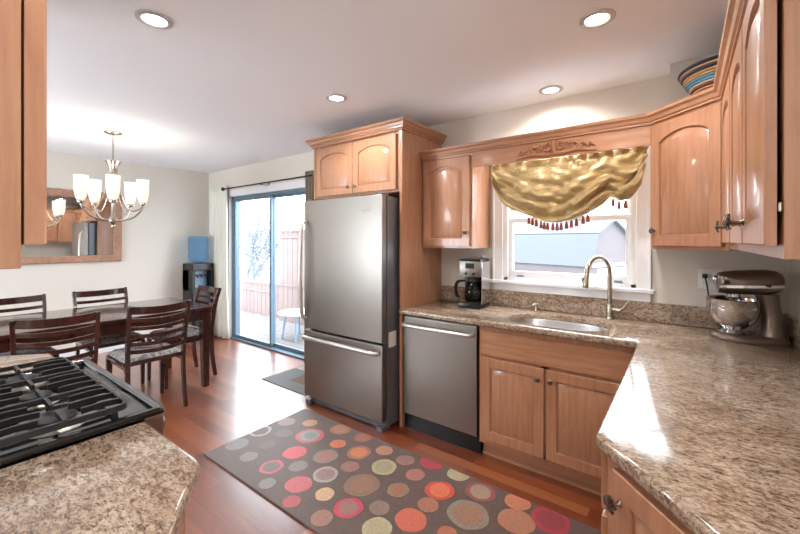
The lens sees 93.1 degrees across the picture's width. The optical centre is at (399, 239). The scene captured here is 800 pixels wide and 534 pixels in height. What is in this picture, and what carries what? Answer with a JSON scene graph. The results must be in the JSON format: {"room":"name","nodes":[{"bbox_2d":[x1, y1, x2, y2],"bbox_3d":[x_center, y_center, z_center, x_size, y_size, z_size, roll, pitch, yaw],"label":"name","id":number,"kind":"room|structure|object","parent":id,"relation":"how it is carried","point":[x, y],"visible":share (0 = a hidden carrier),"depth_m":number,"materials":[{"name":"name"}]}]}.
{"room":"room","nodes":[
{"label":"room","id":0,"kind":"room"},
{"bbox_2d":[0,151,208,349],"bbox_3d":[-4.591,0.200,3.918,0.150,2.480,5.130,0,0,37],"label":"wall","id":1,"kind":"structure","parent":0,"point":[155,241],"depth_m":5.12,"materials":[{"name":"beige paint"}]},
{"bbox_2d":[21,188,121,264],"bbox_3d":[-4.170,-0.164,4.319,0.038,0.882,1.677,0,0,37],"label":"wall mirror","id":2,"kind":"object","parent":1,"relation":"attached to","point":[73,236],"visible":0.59,"depth_m":4.62,"materials":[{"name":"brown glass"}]},
{"bbox_2d":[59,338,154,356],"bbox_3d":[-4.530,1.390,3.863,0.014,0.100,5.116,0,0,37],"label":"baseboard","id":3,"kind":"structure","parent":1,"relation":"attached to","point":[107,349],"depth_m":4.83,"materials":[{"name":"white paint"}]},
{"bbox_2d":[98,335,602,533],"bbox_3d":[-1.492,1.490,1.676,7.800,0.100,5.280,0,0,37],"label":"floor","id":4,"kind":"structure","parent":0,"point":[236,402],"depth_m":2.76,"materials":[{"name":"brown wood"}]},
{"bbox_2d":[0,294,58,357],"bbox_3d":[-3.317,0.976,3.277,0.594,0.932,0.467,0,0,37],"label":"dining chair","id":5,"kind":"object","parent":4,"relation":"on","point":[26,299],"visible":0.32,"depth_m":3.46,"materials":[{"name":"brown wood"}]},
{"bbox_2d":[0,346,56,355],"bbox_3d":[-3.257,0.955,3.233,0.446,0.046,0.454,0,0,37],"label":"seat cushion","id":6,"kind":"object","parent":5,"relation":"on","point":[40,349],"depth_m":3.21,"materials":[{"name":"fabric"}]},
{"bbox_2d":[9,310,100,364],"bbox_3d":[-2.510,0.976,2.767,0.467,0.932,0.594,0,0,-44],"label":"dining chair","id":7,"kind":"object","parent":4,"relation":"on","point":[14,324],"visible":0.53,"depth_m":2.58,"materials":[{"name":"brown wood"}]},
{"bbox_2d":[0,357,165,468],"bbox_3d":[-1.219,0.945,1.138,0.790,0.951,0.734,0,0,37],"label":"gas range","id":8,"kind":"object","parent":4,"relation":"on","point":[59,403],"visible":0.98,"depth_m":1.13,"materials":[{"name":"grey metal"}]},
{"bbox_2d":[0,297,212,386],"bbox_3d":[-2.812,1.048,3.272,0.950,0.785,1.940,0,0,37],"label":"dining table","id":9,"kind":"object","parent":4,"relation":"on","point":[113,316],"visible":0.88,"depth_m":3.38,"materials":[{"name":"brown wood"}]},
{"bbox_2d":[72,287,145,383],"bbox_3d":[-2.923,0.976,3.800,0.594,0.932,0.467,0,0,37],"label":"dining chair","id":10,"kind":"object","parent":4,"relation":"on","point":[116,339],"visible":0.36,"depth_m":3.78,"materials":[{"name":"brown wood"}]},
{"bbox_2d":[79,331,139,344],"bbox_3d":[-2.863,0.955,3.757,0.446,0.046,0.454,0,0,37],"label":"seat cushion","id":11,"kind":"object","parent":10,"relation":"on","point":[116,339],"depth_m":3.62,"materials":[{"name":"fabric"}]},
{"bbox_2d":[106,299,191,406],"bbox_3d":[-2.142,0.976,3.236,0.594,0.932,0.467,0,0,37],"label":"dining chair","id":12,"kind":"object","parent":4,"relation":"on","point":[133,354],"visible":0.94,"depth_m":3.11,"materials":[{"name":"brown wood"}]},
{"bbox_2d":[108,343,180,362],"bbox_3d":[-2.202,0.955,3.280,0.446,0.046,0.454,0,0,37],"label":"seat cushion","id":13,"kind":"object","parent":12,"relation":"on","point":[116,355],"depth_m":3.16,"materials":[{"name":"fabric"}]},
{"bbox_2d":[176,513,184,533],"bbox_3d":[-0.596,1.003,0.612,0.828,0.874,0.640,0,0,37],"label":"base cabinet","id":14,"kind":"object","parent":4,"relation":"on","point":[181,530],"visible":0.02,"depth_m":0.83,"materials":[{"name":"brown wood"}]},
{"bbox_2d":[0,422,198,533],"bbox_3d":[-0.592,0.544,0.595,0.862,0.039,0.634,0,0,37],"label":"countertop","id":15,"kind":"structure","parent":14,"relation":"on","point":[133,479],"depth_m":0.80,"materials":[{"name":"stone"}]},
{"bbox_2d":[146,285,221,388],"bbox_3d":[-2.261,0.976,4.011,0.467,0.932,0.594,0,0,37],"label":"dining chair","id":16,"kind":"object","parent":4,"relation":"on","point":[193,331],"visible":0.69,"depth_m":4.01,"materials":[{"name":"brown wood"}]},
{"bbox_2d":[149,325,198,339],"bbox_3d":[-2.305,0.955,3.951,0.454,0.046,0.446,0,0,37],"label":"seat cushion","id":17,"kind":"object","parent":16,"relation":"on","point":[193,331],"depth_m":3.86,"materials":[{"name":"fabric"}]},
{"bbox_2d":[183,262,213,334],"bbox_3d":[-2.953,0.890,5.551,0.300,1.100,0.310,0,0,37],"label":"water cooler","id":18,"kind":"object","parent":4,"relation":"on","point":[194,274],"visible":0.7,"depth_m":5.47,"materials":[{"name":"black plastic"}]},
{"bbox_2d":[188,236,208,262],"bbox_3d":[-2.953,0.141,5.551,0.270,0.395,0.270,0,0,37],"label":"water bottle","id":19,"kind":"object","parent":18,"relation":"on","point":[198,248],"visible":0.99,"depth_m":5.45,"materials":[{"name":"blue plastic"}]},
{"bbox_2d":[261,365,305,394],"bbox_3d":[-1.000,1.436,3.922,0.700,0.008,0.520,0,0,37],"label":"door mat","id":20,"kind":"object","parent":4,"relation":"on","point":[293,379],"visible":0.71,"depth_m":3.89,"materials":[{"name":"grey fabric"}]},
{"bbox_2d":[298,192,399,432],"bbox_3d":[-0.293,0.541,3.326,0.889,1.797,0.841,0,0,37],"label":"refrigerator","id":21,"kind":"object","parent":4,"relation":"on","point":[352,244],"visible":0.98,"depth_m":2.97,"materials":[{"name":"grey metal"}]},
{"bbox_2d":[389,330,395,347],"bbox_3d":[-0.057,0.757,2.900,0.002,0.115,0.093,0,0,37],"label":"paper note","id":22,"kind":"object","parent":21,"relation":"attached to","point":[392,335],"visible":1,"depth_m":2.90,"materials":[{"name":"white paper"}]},
{"bbox_2d":[305,116,446,426],"bbox_3d":[-0.232,0.258,3.434,1.137,2.364,0.646,0,0,37],"label":"tall cabinet","id":23,"kind":"object","parent":4,"relation":"on","point":[384,156],"visible":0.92,"depth_m":3.09,"materials":[{"name":"brown wood"}]},
{"bbox_2d":[204,409,600,533],"bbox_3d":[-0.142,1.434,2.187,2.300,0.012,0.849,0,0,37],"label":"rug","id":24,"kind":"object","parent":4,"relation":"on","point":[331,476],"visible":1,"depth_m":2.19,"materials":[{"name":"fabric"}]},
{"bbox_2d":[401,315,482,453],"bbox_3d":[0.419,1.004,2.912,0.636,0.873,0.645,0,0,37],"label":"dishwasher","id":25,"kind":"object","parent":4,"relation":"on","point":[441,359],"visible":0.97,"depth_m":2.69,"materials":[{"name":"silver metal"}]},
{"bbox_2d":[480,326,634,495],"bbox_3d":[1.060,1.003,2.459,0.924,0.874,0.638,0,0,37],"label":"base cabinet","id":26,"kind":"object","parent":4,"relation":"on","point":[545,401],"visible":0.81,"depth_m":2.25,"materials":[{"name":"brown wood"}]},
{"bbox_2d":[601,451,693,533],"bbox_3d":[1.112,1.003,1.289,0.675,0.874,2.443,0,0,37],"label":"base cabinet","id":27,"kind":"object","parent":4,"relation":"on","point":[628,508],"visible":0.19,"depth_m":0.91,"materials":[{"name":"brown wood"}]},
{"bbox_2d":[399,285,799,533],"bbox_3d":[0.497,0.483,1.728,2.190,0.162,2.498,0,0,37],"label":"countertop","id":28,"kind":"structure","parent":27,"relation":"on","point":[708,426],"depth_m":1.20,"materials":[{"name":"stone"}]},
{"bbox_2d":[454,258,489,308],"bbox_3d":[0.569,0.336,3.003,0.225,0.378,0.225,0,0,31],"label":"coffee maker","id":29,"kind":"object","parent":28,"relation":"on","point":[476,271],"visible":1,"depth_m":2.92,"materials":[{"name":"black plastic"}]},
{"bbox_2d":[512,318,607,330],"bbox_3d":[1.017,0.652,2.454,0.650,0.174,0.450,0,0,37],"label":"sink","id":30,"kind":"object","parent":28,"relation":"in","point":[539,322],"visible":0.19,"depth_m":2.63,"materials":[{"name":"silver metal"}]},
{"bbox_2d":[582,255,629,318],"bbox_3d":[1.329,0.312,2.493,0.314,0.424,0.115,0,0,-5],"label":"kitchen faucet","id":31,"kind":"object","parent":28,"relation":"on","point":[609,307],"visible":1,"depth_m":2.51,"materials":[{"name":"silver metal"}]},
{"bbox_2d":[705,270,790,346],"bbox_3d":[1.825,0.339,2.004,0.337,0.372,0.234,0,0,33],"label":"stand mixer","id":32,"kind":"object","parent":28,"relation":"on","point":[733,312],"visible":1,"depth_m":1.94,"materials":[{"name":"brown paint"}]},
{"bbox_2d":[705,295,760,333],"bbox_3d":[1.782,0.401,2.032,0.233,0.180,0.233,0,0,37],"label":"bowl","id":33,"kind":"object","parent":32,"relation":"on","point":[734,313],"depth_m":1.97,"materials":[{"name":"silver metal"}]},
{"bbox_3d":[-1.760,1.003,1.458,0.434,0.874,0.590,0,0,37],"label":"base cabinet","id":34,"kind":"object","parent":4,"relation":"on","visible":0},
{"bbox_2d":[0,354,54,374],"bbox_3d":[-1.760,0.544,1.472,0.458,0.039,0.628,0,0,37],"label":"countertop","id":35,"kind":"structure","parent":34,"relation":"on","point":[5,361],"depth_m":1.67,"materials":[{"name":"stone"}]},
{"bbox_2d":[47,0,727,172],"bbox_3d":[-1.492,-1.100,1.676,7.800,0.120,5.280,0,0,37],"label":"ceiling","id":36,"kind":"structure","parent":0,"point":[231,84],"depth_m":2.20,"materials":[{"name":"white paint"}]},
{"bbox_2d":[73,130,148,228],"bbox_3d":[-2.774,-0.574,3.632,0.578,0.928,0.560,0,0,37],"label":"chandelier","id":37,"kind":"object","parent":36,"relation":"hanging from","point":[82,185],"visible":1,"depth_m":3.64,"materials":[{"name":"white glass"}]},
{"bbox_2d":[134,9,173,28],"bbox_3d":[-1.155,-1.034,1.782,0.156,0.009,0.156,0,0,37],"label":"recessed light","id":38,"kind":"object","parent":36,"relation":"in","point":[151,18],"visible":1,"depth_m":1.77,"materials":[{"name":"grey"}]},
{"bbox_2d":[326,94,346,101],"bbox_3d":[-0.463,-1.034,2.766,0.156,0.009,0.156,0,0,37],"label":"recessed light","id":39,"kind":"object","parent":36,"relation":"in","point":[331,97],"visible":1,"depth_m":2.75,"materials":[{"name":"grey"}]},
{"bbox_2d":[539,85,562,94],"bbox_3d":[1.042,-1.034,2.620,0.156,0.009,0.156,0,0,37],"label":"recessed light","id":40,"kind":"object","parent":36,"relation":"in","point":[553,89],"visible":1,"depth_m":2.61,"materials":[{"name":"grey"}]},
{"bbox_2d":[579,8,615,28],"bbox_3d":[0.924,-1.034,1.777,0.156,0.009,0.156,0,0,37],"label":"recessed light","id":41,"kind":"object","parent":36,"relation":"in","point":[597,18],"visible":1,"depth_m":1.77,"materials":[{"name":"grey"}]},
{"bbox_2d":[209,75,789,336],"bbox_3d":[-0.386,0.200,4.054,6.704,2.480,0.150,0,0,37],"label":"wall","id":42,"kind":"structure","parent":0,"point":[674,272],"depth_m":2.70,"materials":[{"name":"beige paint"}]},
{"bbox_2d":[228,179,304,338],"bbox_3d":[-1.743,0.360,4.972,1.970,2.160,0.016,0,0,37],"label":"trim","id":43,"kind":"structure","parent":42,"relation":"attached to","point":[300,183],"depth_m":5.19,"materials":[{"name":"white paint"}]},
{"bbox_2d":[221,175,311,190],"bbox_3d":[-1.738,-0.719,4.879,1.950,0.068,0.156,0,0,37],"label":"curtain rod","id":44,"kind":"object","parent":42,"relation":"attached to","point":[268,182],"visible":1,"depth_m":4.81,"materials":[{"name":"grey metal"}]},
{"bbox_2d":[209,185,228,337],"bbox_3d":[-2.702,0.312,5.619,0.554,2.215,0.073,0,0,37],"label":"curtain","id":45,"kind":"object","parent":44,"relation":"hanging from","point":[218,199],"visible":0.86,"depth_m":5.56,"materials":[{"name":"white fabric"}]},
{"bbox_2d":[304,170,313,362],"bbox_3d":[-1.023,0.312,4.353,0.231,2.215,0.073,0,0,37],"label":"curtain","id":46,"kind":"object","parent":44,"relation":"hanging from","point":[309,181],"visible":0.12,"depth_m":4.35,"materials":[{"name":"beige fabric"}]},
{"bbox_2d":[230,188,304,359],"bbox_3d":[-1.700,0.405,5.029,1.850,2.070,0.135,0,0,37],"label":"door","id":47,"kind":"structure","parent":42,"relation":"in","point":[273,346],"depth_m":5.06,"materials":[{"name":"blue metal"}]},
{"bbox_2d":[423,155,489,248],"bbox_3d":[0.445,-0.297,3.097,0.452,0.725,0.368,0,0,37],"label":"upper cabinet","id":48,"kind":"object","parent":42,"relation":"attached to","point":[456,194],"visible":0.96,"depth_m":2.96,"materials":[{"name":"brown wood"}]},
{"bbox_2d":[490,145,654,301],"bbox_3d":[1.218,-0.155,2.801,1.113,1.110,0.180,0,0,37],"label":"window","id":49,"kind":"structure","parent":42,"relation":"in","point":[637,216],"depth_m":2.64,"materials":[{"name":"white paint"}]},
{"bbox_2d":[441,285,785,331],"bbox_3d":[1.243,0.463,2.717,2.190,0.122,0.021,0,0,37],"label":"backsplash","id":50,"kind":"structure","parent":42,"relation":"attached to","point":[696,316],"depth_m":2.60,"materials":[{"name":"stone"}]},
{"bbox_2d":[648,102,738,250],"bbox_3d":[1.689,-0.305,2.008,0.620,0.710,0.610,0,0,37],"label":"upper cabinet","id":51,"kind":"object","parent":42,"relation":"attached to","point":[686,151],"visible":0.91,"depth_m":1.93,"materials":[{"name":"brown wood"}]},
{"bbox_2d":[472,128,650,167],"bbox_3d":[0.983,-0.599,2.501,1.121,0.108,0.044,0,0,37],"label":"window valance","id":52,"kind":"object","parent":51,"relation":"attached to","point":[641,137],"visible":1,"depth_m":2.44,"materials":[{"name":"brown wood"}]},
{"bbox_2d":[491,146,648,230],"bbox_3d":[1.060,-0.309,2.510,0.984,0.495,0.114,0,0,37],"label":"swag","id":53,"kind":"object","parent":51,"relation":"attached to","point":[555,189],"visible":0.99,"depth_m":2.47,"materials":[{"name":"gold fabric"}]},
{"bbox_2d":[419,0,747,161],"bbox_3d":[0.946,-0.682,2.075,1.023,0.074,2.420,0,0,-15],"label":"crown molding","id":54,"kind":"structure","parent":51,"relation":"attached to","point":[735,12],"depth_m":2.18,"materials":[{"name":"brown wood"}]},
{"bbox_2d":[678,54,718,94],"bbox_3d":[1.657,-0.765,1.907,0.419,0.211,0.419,0,0,37],"label":"woven bowl","id":55,"kind":"object","parent":51,"relation":"on","point":[699,76],"visible":0.19,"depth_m":1.88,"materials":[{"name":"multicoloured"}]},
{"bbox_2d":[698,269,722,289],"bbox_3d":[1.854,0.235,2.265,0.114,0.120,0.010,0,0,37],"label":"wall outlet","id":56,"kind":"object","parent":42,"relation":"attached to","point":[710,273],"visible":0.59,"depth_m":2.27,"materials":[{"name":"white paint"}]},
{"bbox_2d":[702,274,721,327],"bbox_3d":[1.834,0.363,2.217,0.040,0.319,0.129,0,0,-21],"label":"power cord","id":57,"kind":"object","parent":42,"relation":"attached to","point":[703,275],"visible":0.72,"depth_m":2.23,"materials":[{"name":"black plastic"}]},
{"bbox_2d":[670,53,718,103],"bbox_3d":[1.861,-0.858,2.154,0.528,0.365,0.180,0,0,37],"label":"wall","id":58,"kind":"structure","parent":0,"point":[677,92],"depth_m":2.22,"materials":[{"name":"beige paint"}]},
{"bbox_2d":[790,260,799,320],"bbox_3d":[1.410,0.200,0.991,0.150,2.480,2.580,0,0,37],"label":"wall","id":59,"kind":"structure","parent":0,"point":[794,264],"depth_m":1.96,"materials":[{"name":"beige paint"}]},
{"bbox_2d":[714,73,739,250],"bbox_3d":[1.485,-0.310,1.522,0.360,0.700,0.417,0,0,37],"label":"upper cabinet","id":60,"kind":"object","parent":59,"relation":"attached to","point":[726,97],"visible":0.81,"depth_m":1.55,"materials":[{"name":"brown wood"}]},
{"bbox_2d":[722,0,799,259],"bbox_3d":[1.119,-0.310,1.035,0.360,0.700,0.798,0,0,37],"label":"upper cabinet","id":61,"kind":"object","parent":59,"relation":"attached to","point":[763,218],"visible":1,"depth_m":0.82,"materials":[{"name":"brown wood"}]},
{"bbox_2d":[785,314,799,349],"bbox_3d":[1.408,0.463,1.134,0.021,0.122,2.306,0,0,37],"label":"backsplash","id":62,"kind":"structure","parent":59,"relation":"attached to","point":[792,324],"depth_m":1.90,"materials":[{"name":"stone"}]},
{"bbox_3d":[-1.346,0.200,0.689,2.260,2.480,0.120,0,0,37],"label":"wall","id":63,"kind":"structure","parent":0,"visible":0},
{"bbox_2d":[0,0,46,268],"bbox_3d":[-0.884,-0.305,0.648,0.332,0.710,0.360,0,0,37],"label":"upper cabinet","id":64,"kind":"object","parent":63,"relation":"attached to","point":[23,23],"visible":1,"depth_m":0.67,"materials":[{"name":"brown wood"}]},
{"label":"outside","id":65,"kind":"structure","parent":0,"visible":0},
{"bbox_2d":[240,264,278,282],"bbox_3d":[6.644,2.290,22.104,44.000,0.100,36.700,0,0,37],"label":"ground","id":66,"kind":"structure","parent":65,"point":[265,277],"depth_m":24.61,"materials":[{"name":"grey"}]},
{"bbox_2d":[240,198,283,279],"bbox_3d":[-6.812,-0.335,19.076,2.250,5.167,3.740,0,0,17],"label":"bare tree","id":67,"kind":"object","parent":66,"relation":"on","point":[258,225],"visible":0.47,"depth_m":18.77,"materials":[{"name":"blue plant"}]},
{"bbox_2d":[240,201,292,280],"bbox_3d":[-4.503,0.329,12.054,2.900,3.825,2.029,0,0,29],"label":"bare tree","id":68,"kind":"object","parent":66,"relation":"on","point":[254,275],"visible":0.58,"depth_m":12.00,"materials":[{"name":"grey plant"}]},
{"bbox_2d":[240,310,303,349],"bbox_3d":[-2.013,1.905,6.550,5.900,0.670,1.838,0,0,37],"label":"deck","id":69,"kind":"object","parent":66,"relation":"on","point":[253,325],"visible":0.12,"depth_m":6.65,"materials":[{"name":"grey wood"}]},
{"bbox_2d":[240,279,278,317],"bbox_3d":[-3.509,1.215,8.469,3.000,0.750,0.140,0,0,37],"label":"deck railing","id":70,"kind":"object","parent":69,"relation":"on","point":[254,295],"visible":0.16,"depth_m":8.06,"materials":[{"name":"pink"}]},
{"bbox_2d":[278,308,303,341],"bbox_3d":[-1.635,1.356,6.054,0.600,0.432,0.600,0,0,37],"label":"patio table","id":71,"kind":"object","parent":69,"relation":"on","point":[294,312],"visible":0.59,"depth_m":5.96,"materials":[{"name":"white paint"}]},
{"bbox_2d":[278,228,304,325],"bbox_3d":[-0.966,0.675,6.401,3.450,1.830,0.140,0,0,37],"label":"privacy fence","id":72,"kind":"object","parent":69,"relation":"on","point":[288,238],"visible":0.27,"depth_m":7.20,"materials":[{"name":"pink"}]},
{"bbox_2d":[514,221,625,275],"bbox_3d":[4.281,0.828,9.948,1.993,2.665,2.700,0,0,-33],"label":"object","id":73,"kind":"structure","parent":66,"relation":"on","point":[537,249],"depth_m":9.05,"materials":[{"name":"grey"}]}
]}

